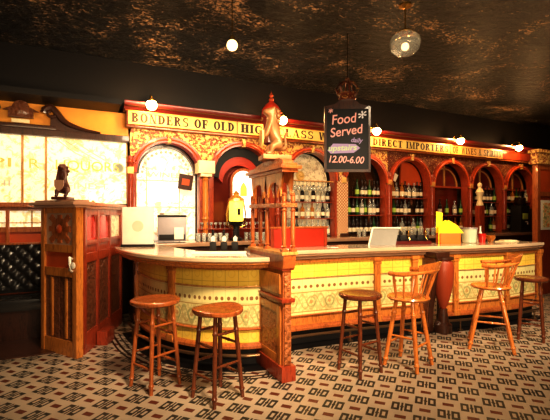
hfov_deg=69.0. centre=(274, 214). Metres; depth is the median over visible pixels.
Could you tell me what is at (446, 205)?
bottle
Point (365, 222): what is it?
bottle
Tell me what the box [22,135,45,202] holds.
window
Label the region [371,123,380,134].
lamp
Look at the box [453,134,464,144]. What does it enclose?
lamp
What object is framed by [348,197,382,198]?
shelf
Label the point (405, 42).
pendant lamp
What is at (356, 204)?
bottle
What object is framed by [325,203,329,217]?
bottle
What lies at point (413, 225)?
bottle
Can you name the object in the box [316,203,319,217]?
bottle
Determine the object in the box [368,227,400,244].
menu stand
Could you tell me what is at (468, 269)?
bar counter
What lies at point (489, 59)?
ceiling
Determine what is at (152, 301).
bar stool
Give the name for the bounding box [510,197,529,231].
coffee machine
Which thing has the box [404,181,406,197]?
bottle
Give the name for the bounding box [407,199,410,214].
bottle
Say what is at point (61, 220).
post
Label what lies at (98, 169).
window
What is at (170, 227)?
cash register
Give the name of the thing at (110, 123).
trim
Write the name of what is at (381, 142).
sign board
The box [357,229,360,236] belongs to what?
beer glass
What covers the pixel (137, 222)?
laptop
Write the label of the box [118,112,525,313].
wall
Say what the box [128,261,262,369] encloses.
bar counter
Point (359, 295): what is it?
bar stool
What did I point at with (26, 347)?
trim
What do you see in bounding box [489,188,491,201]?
bottle
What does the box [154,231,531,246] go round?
countertop
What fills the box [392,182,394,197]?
bottle
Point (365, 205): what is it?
bottle
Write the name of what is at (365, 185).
bottle
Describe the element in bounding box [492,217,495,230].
bottle
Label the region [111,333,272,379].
trim
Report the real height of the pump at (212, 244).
0.242 m
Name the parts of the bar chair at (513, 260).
leg, leg, seat, leg, crest rail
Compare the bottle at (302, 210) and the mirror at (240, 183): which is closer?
the mirror at (240, 183)
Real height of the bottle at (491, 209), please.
0.319 m
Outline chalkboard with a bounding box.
[324,33,370,171]
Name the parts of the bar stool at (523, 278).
leg, seat, leg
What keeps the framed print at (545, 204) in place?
attached to the screen at (540, 158)
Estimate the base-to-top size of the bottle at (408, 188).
0.319 m
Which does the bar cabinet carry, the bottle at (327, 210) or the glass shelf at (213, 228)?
the glass shelf at (213, 228)
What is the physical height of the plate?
0.026 m
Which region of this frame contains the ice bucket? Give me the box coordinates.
[460,227,477,242]
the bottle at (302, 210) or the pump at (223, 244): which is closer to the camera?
the pump at (223, 244)
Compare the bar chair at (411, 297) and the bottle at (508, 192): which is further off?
the bottle at (508, 192)
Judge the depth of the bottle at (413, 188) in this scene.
8.40 m
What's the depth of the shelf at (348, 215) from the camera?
7.79 m
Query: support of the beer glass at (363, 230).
on the bar cabinet
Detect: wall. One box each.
[83,200,126,354]
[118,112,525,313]
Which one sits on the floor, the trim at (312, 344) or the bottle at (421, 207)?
the trim at (312, 344)
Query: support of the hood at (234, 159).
attached to the arcade
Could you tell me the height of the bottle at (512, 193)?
0.319 m
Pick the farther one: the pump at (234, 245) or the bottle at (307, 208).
the bottle at (307, 208)
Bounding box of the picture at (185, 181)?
[178,173,192,190]
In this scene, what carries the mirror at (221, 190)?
attached to the arcade
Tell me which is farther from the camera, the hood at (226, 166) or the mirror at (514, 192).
the mirror at (514, 192)
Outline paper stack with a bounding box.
[160,211,183,214]
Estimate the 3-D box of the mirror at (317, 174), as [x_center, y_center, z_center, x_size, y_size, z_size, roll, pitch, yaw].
[0.538,-0.365,7.428,1.000,1.530,0.010,0,0,-26]
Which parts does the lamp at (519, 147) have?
bulb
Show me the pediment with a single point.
(19, 108)
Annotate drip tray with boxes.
[191,251,246,253]
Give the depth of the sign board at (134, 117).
6.04 m
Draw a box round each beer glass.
[196,234,200,241]
[202,233,206,241]
[244,232,247,239]
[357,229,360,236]
[362,229,365,236]
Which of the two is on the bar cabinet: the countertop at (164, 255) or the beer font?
the beer font
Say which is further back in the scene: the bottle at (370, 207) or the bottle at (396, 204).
the bottle at (396, 204)
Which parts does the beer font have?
font arm, font arm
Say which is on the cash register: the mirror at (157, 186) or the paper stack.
the paper stack
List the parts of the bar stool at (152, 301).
leg, leg, seat, leg, leg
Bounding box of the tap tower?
[396,230,430,244]
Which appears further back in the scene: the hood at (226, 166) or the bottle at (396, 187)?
the bottle at (396, 187)
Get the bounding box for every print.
[181,178,189,185]
[541,200,549,229]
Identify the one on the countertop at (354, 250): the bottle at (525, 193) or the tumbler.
the tumbler
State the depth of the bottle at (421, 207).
8.54 m
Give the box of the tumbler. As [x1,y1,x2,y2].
[478,233,485,242]
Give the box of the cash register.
[157,215,186,241]
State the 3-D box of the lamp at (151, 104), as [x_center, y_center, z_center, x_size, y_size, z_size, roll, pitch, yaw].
[-1.789,-1.615,5.766,0.150,0.240,0.284,0,0,-26]
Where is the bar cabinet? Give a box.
[128,231,531,323]
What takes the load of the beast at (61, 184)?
on the post at (61, 220)
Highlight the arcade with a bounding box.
[122,100,535,240]
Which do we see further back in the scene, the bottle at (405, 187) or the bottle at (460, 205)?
the bottle at (460, 205)
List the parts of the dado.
pane, red panel, frame, pane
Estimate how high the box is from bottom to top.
0.255 m
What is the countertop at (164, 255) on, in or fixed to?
on the bar counter at (195, 287)
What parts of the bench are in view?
tufted backrest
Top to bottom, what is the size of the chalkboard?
1.740 m
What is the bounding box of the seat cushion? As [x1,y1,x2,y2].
[0,292,40,312]
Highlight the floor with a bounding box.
[0,293,549,419]
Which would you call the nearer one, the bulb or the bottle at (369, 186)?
the bulb
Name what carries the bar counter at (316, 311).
on the floor
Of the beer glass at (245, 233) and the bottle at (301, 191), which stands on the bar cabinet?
the beer glass at (245, 233)
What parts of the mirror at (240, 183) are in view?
glass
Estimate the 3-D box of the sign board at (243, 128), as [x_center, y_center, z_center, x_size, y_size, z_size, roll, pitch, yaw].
[0.603,-1.405,7.039,2.685,0.192,0.026,0,0,-26]
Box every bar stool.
[129,294,181,395]
[190,302,244,409]
[337,289,382,379]
[513,275,549,343]
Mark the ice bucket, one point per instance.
(469, 235)
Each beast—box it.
[51,164,73,199]
[258,106,291,160]
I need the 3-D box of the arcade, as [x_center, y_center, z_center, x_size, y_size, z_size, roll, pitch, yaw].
[2.235,-0.605,7.974,9.890,2.010,0.515,0,0,-26]
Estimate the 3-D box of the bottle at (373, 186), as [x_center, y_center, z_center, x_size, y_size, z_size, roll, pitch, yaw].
[1.981,-0.527,8.002,0.088,0.353,0.088,0,0,-26]
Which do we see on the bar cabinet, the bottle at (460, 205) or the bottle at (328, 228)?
the bottle at (328, 228)
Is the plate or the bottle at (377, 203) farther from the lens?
the bottle at (377, 203)
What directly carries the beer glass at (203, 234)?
on the bar cabinet
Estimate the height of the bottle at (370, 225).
0.353 m
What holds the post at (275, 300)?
on the floor
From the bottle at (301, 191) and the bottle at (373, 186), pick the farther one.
the bottle at (373, 186)
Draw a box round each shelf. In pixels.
[197,228,264,232]
[287,201,332,202]
[287,218,332,218]
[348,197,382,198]
[348,215,382,215]
[392,198,425,198]
[392,215,425,215]
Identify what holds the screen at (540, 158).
on the floor
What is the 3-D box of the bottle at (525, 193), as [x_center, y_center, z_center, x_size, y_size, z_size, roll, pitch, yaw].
[6.345,-0.481,10.124,0.097,0.319,0.097,0,0,-26]
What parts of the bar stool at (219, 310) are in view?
leg, leg, seat, leg, leg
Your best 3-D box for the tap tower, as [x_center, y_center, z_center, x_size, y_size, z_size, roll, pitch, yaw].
[1.854,0.305,5.445,0.520,0.191,0.200,0,0,-6]
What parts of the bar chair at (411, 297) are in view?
leg, leg, seat, leg, leg, crest rail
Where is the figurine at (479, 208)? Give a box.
[475,182,484,232]
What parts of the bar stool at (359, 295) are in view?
leg, seat, leg, leg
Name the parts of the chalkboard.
crown, frame, chain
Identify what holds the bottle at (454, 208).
on the shelf
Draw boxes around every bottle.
[294,190,298,201]
[295,207,297,217]
[300,185,303,201]
[300,203,304,217]
[304,191,308,201]
[306,203,309,217]
[310,203,313,217]
[311,185,314,201]
[315,191,319,201]
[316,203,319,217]
[321,191,324,201]
[321,203,324,217]
[325,186,328,201]
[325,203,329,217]
[326,220,329,234]
[348,198,350,214]
[348,216,351,234]
[351,198,354,214]
[351,216,355,234]
[355,179,358,196]
[355,198,358,214]
[355,216,358,233]
[359,199,363,214]
[359,216,362,233]
[360,179,363,196]
[364,179,366,196]
[364,198,366,214]
[364,216,367,233]
[367,180,370,196]
[368,199,372,214]
[368,216,372,233]
[372,180,375,196]
[372,199,375,214]
[375,198,378,214]
[376,180,379,196]
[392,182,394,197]
[392,199,395,214]
[395,183,398,197]
[395,199,398,214]
[399,199,402,214]
[400,183,403,197]
[400,218,403,232]
[403,200,406,214]
[403,216,406,232]
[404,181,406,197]
[407,183,410,197]
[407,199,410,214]
[407,216,410,232]
[411,218,415,227]
[412,183,415,197]
[415,199,418,214]
[416,182,418,197]
[419,182,422,197]
[419,199,423,214]
[438,199,441,212]
[445,199,448,214]
[452,201,456,214]
[459,200,462,214]
[482,187,485,201]
[486,187,488,201]
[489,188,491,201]
[489,203,493,215]
[489,216,492,230]
[492,188,495,201]
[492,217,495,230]
[507,188,510,201]
[507,216,509,229]
[511,189,514,201]
[523,190,527,201]
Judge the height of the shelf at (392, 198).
0.014 m
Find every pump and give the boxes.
[210,229,215,250]
[221,229,226,250]
[231,229,237,250]
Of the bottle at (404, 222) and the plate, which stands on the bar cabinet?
the bottle at (404, 222)
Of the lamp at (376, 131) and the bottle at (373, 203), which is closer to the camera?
the lamp at (376, 131)
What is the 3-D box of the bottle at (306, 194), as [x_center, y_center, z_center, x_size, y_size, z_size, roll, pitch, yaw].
[0.579,-0.381,7.349,0.087,0.279,0.087,0,0,-26]
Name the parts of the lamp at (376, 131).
bulb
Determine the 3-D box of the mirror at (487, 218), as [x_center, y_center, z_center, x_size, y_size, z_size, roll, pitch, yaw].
[4.799,-0.365,9.506,1.000,1.530,0.010,0,0,-26]
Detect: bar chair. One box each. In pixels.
[383,261,441,373]
[467,254,522,354]
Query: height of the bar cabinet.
1.098 m
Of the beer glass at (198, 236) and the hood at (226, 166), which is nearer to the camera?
the beer glass at (198, 236)
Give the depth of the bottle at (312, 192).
7.32 m
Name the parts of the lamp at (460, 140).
bulb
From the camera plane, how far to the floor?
3.52 m
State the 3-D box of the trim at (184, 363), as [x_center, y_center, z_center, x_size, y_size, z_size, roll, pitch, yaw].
[-1.083,1.499,4.384,2.209,0.002,0.588,0,0,35]
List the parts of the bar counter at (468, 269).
tile rail, frieze rail, foot rail, tile rail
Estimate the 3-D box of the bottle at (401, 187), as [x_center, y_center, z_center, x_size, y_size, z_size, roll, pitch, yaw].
[2.633,-0.511,8.297,0.097,0.319,0.097,0,0,-26]
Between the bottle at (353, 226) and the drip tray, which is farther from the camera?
the bottle at (353, 226)
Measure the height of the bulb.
0.805 m
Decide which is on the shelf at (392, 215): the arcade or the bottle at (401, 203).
the bottle at (401, 203)
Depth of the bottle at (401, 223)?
8.27 m
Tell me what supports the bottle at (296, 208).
on the shelf at (287, 218)
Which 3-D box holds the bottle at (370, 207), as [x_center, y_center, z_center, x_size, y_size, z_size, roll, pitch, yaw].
[1.891,-0.161,7.951,0.097,0.319,0.097,0,0,-26]
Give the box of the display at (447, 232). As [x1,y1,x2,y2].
[436,211,462,243]
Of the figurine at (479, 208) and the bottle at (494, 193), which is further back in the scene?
the bottle at (494, 193)
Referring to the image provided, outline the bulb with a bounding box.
[227,0,237,50]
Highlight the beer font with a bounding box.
[226,191,245,240]
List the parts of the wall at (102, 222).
pane, panel, panel, pane, rail, pane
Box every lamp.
[146,95,156,109]
[280,111,286,124]
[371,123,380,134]
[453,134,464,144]
[511,141,522,150]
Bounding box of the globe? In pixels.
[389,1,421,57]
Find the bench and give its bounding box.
[0,244,40,341]
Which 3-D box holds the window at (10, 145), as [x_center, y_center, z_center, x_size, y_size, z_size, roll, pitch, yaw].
[-3.630,-0.605,5.128,0.670,0.890,0.040,0,0,-26]
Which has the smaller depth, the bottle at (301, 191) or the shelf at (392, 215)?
the bottle at (301, 191)
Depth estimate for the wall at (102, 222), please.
4.71 m
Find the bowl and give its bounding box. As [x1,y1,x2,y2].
[486,235,495,241]
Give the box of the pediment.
[0,100,100,133]
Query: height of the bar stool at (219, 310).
0.749 m
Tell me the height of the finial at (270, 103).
0.880 m
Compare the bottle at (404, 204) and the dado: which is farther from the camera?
the bottle at (404, 204)
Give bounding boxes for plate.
[495,240,518,242]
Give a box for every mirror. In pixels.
[137,145,194,240]
[214,166,263,238]
[230,168,256,217]
[287,154,326,225]
[348,168,375,234]
[392,165,418,233]
[435,188,456,221]
[473,189,490,231]
[507,191,521,230]
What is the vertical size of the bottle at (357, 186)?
0.347 m
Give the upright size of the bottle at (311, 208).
0.279 m
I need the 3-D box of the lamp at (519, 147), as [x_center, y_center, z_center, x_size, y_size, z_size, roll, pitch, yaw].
[5.671,-1.615,9.405,0.150,0.240,0.284,0,0,-26]
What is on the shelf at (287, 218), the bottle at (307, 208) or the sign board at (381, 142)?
the bottle at (307, 208)
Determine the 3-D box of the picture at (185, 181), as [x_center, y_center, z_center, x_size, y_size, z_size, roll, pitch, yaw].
[-1.413,-0.520,6.318,0.251,0.268,0.024,0,0,-26]
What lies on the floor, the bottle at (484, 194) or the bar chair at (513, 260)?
the bar chair at (513, 260)
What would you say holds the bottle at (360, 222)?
on the bar cabinet
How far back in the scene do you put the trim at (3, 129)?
5.42 m
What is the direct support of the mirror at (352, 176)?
attached to the arcade
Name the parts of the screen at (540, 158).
cornice, panel, panel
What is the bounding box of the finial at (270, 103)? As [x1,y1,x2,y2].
[261,91,281,145]
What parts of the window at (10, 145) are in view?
frame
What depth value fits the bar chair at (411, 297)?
3.94 m
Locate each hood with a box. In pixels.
[214,148,262,177]
[217,157,255,182]
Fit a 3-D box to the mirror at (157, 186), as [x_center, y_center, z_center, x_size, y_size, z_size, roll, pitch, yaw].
[-1.727,-0.350,6.323,0.940,1.500,0.010,0,0,-26]
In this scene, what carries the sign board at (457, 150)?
attached to the arcade
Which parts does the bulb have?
rod, bulb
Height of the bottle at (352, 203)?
0.353 m
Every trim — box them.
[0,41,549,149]
[0,100,127,135]
[0,126,128,143]
[0,338,55,359]
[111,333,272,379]
[123,331,264,371]
[291,315,545,350]
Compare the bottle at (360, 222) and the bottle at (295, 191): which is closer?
the bottle at (295, 191)
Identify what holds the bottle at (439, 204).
on the shelf
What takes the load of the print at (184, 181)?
attached to the picture at (185, 181)
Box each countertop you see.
[114,245,269,267]
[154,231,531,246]
[245,240,543,259]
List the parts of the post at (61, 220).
red panel, panel, frame, cornice, handle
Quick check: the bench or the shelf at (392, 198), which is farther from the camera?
the shelf at (392, 198)
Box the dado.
[0,202,40,294]
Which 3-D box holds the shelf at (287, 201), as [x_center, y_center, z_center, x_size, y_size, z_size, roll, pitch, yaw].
[0.589,-0.233,7.324,0.990,0.014,0.200,0,0,-26]
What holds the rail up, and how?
attached to the arcade
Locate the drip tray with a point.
(193, 252)
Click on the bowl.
(490, 238)
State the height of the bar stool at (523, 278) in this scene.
0.750 m
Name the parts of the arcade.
bright pane, arch moulding, arch moulding, arch moulding, fascia rail, canopy cornice, arch moulding, arch moulding, arch moulding, arch moulding, arch moulding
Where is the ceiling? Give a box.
[0,0,549,127]
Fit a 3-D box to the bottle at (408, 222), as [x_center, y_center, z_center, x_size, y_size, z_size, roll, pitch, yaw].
[2.820,0.203,8.434,0.088,0.353,0.088,0,0,-26]
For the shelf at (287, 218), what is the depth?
7.25 m
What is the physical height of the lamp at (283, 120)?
0.240 m
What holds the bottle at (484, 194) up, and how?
on the shelf
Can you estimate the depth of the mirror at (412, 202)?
8.53 m
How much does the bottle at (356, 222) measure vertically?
0.353 m
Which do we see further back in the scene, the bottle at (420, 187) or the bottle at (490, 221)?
the bottle at (490, 221)
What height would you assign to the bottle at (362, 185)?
0.353 m
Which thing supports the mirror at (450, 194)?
attached to the arcade
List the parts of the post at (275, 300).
carved panel, panel frame, sill, rail, cornice, panel, neck moulding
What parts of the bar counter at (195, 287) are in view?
foot rail, tile rail, tile rail, frieze rail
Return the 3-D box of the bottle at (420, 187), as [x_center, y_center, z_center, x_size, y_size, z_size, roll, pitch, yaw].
[3.124,-0.527,8.593,0.088,0.353,0.088,0,0,-26]
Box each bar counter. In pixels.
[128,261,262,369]
[291,254,424,343]
[436,249,543,330]
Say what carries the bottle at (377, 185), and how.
on the shelf at (348, 197)
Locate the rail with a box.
[293,180,333,182]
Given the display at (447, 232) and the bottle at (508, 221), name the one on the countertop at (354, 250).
the display at (447, 232)
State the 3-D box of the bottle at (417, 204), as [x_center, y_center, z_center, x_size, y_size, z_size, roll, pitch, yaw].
[3.026,-0.177,8.514,0.088,0.353,0.088,0,0,-26]
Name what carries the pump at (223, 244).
on the countertop at (164, 255)
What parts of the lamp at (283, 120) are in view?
bulb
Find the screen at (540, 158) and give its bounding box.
[528,149,549,294]
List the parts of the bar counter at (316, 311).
tile rail, foot rail, tile rail, frieze rail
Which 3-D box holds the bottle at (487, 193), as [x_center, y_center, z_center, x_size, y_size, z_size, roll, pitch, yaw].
[5.024,-0.477,9.481,0.088,0.353,0.088,0,0,-26]
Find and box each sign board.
[128,110,236,133]
[237,122,323,141]
[371,136,449,153]
[450,145,502,158]
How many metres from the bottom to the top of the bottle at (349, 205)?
0.347 m
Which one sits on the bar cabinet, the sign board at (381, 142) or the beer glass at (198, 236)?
the beer glass at (198, 236)
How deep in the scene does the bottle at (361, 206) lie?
7.82 m
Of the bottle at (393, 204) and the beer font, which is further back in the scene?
the bottle at (393, 204)
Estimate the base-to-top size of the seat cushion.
0.140 m
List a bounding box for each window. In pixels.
[0,134,21,202]
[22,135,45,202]
[46,137,126,203]
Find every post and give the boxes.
[29,199,95,358]
[245,158,301,382]
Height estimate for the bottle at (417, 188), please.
0.353 m
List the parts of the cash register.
drawer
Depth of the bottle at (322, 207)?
7.44 m
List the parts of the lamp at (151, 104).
bulb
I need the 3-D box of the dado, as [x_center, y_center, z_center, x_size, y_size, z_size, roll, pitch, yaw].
[-3.708,0.670,4.979,2.500,1.660,0.140,0,0,-26]
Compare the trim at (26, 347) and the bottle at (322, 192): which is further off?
the bottle at (322, 192)
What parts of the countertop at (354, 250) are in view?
edge moulding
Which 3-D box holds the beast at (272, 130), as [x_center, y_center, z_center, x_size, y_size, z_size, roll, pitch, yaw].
[-0.001,-0.772,3.808,0.279,0.504,0.204,0,0,-16]
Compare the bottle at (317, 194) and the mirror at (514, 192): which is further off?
the mirror at (514, 192)
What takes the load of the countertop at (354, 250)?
on the bar counter at (468, 269)
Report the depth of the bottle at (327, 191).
7.51 m
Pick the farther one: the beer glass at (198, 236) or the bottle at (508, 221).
the bottle at (508, 221)
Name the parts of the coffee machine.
label plate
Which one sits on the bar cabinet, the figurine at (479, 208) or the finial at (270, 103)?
the figurine at (479, 208)

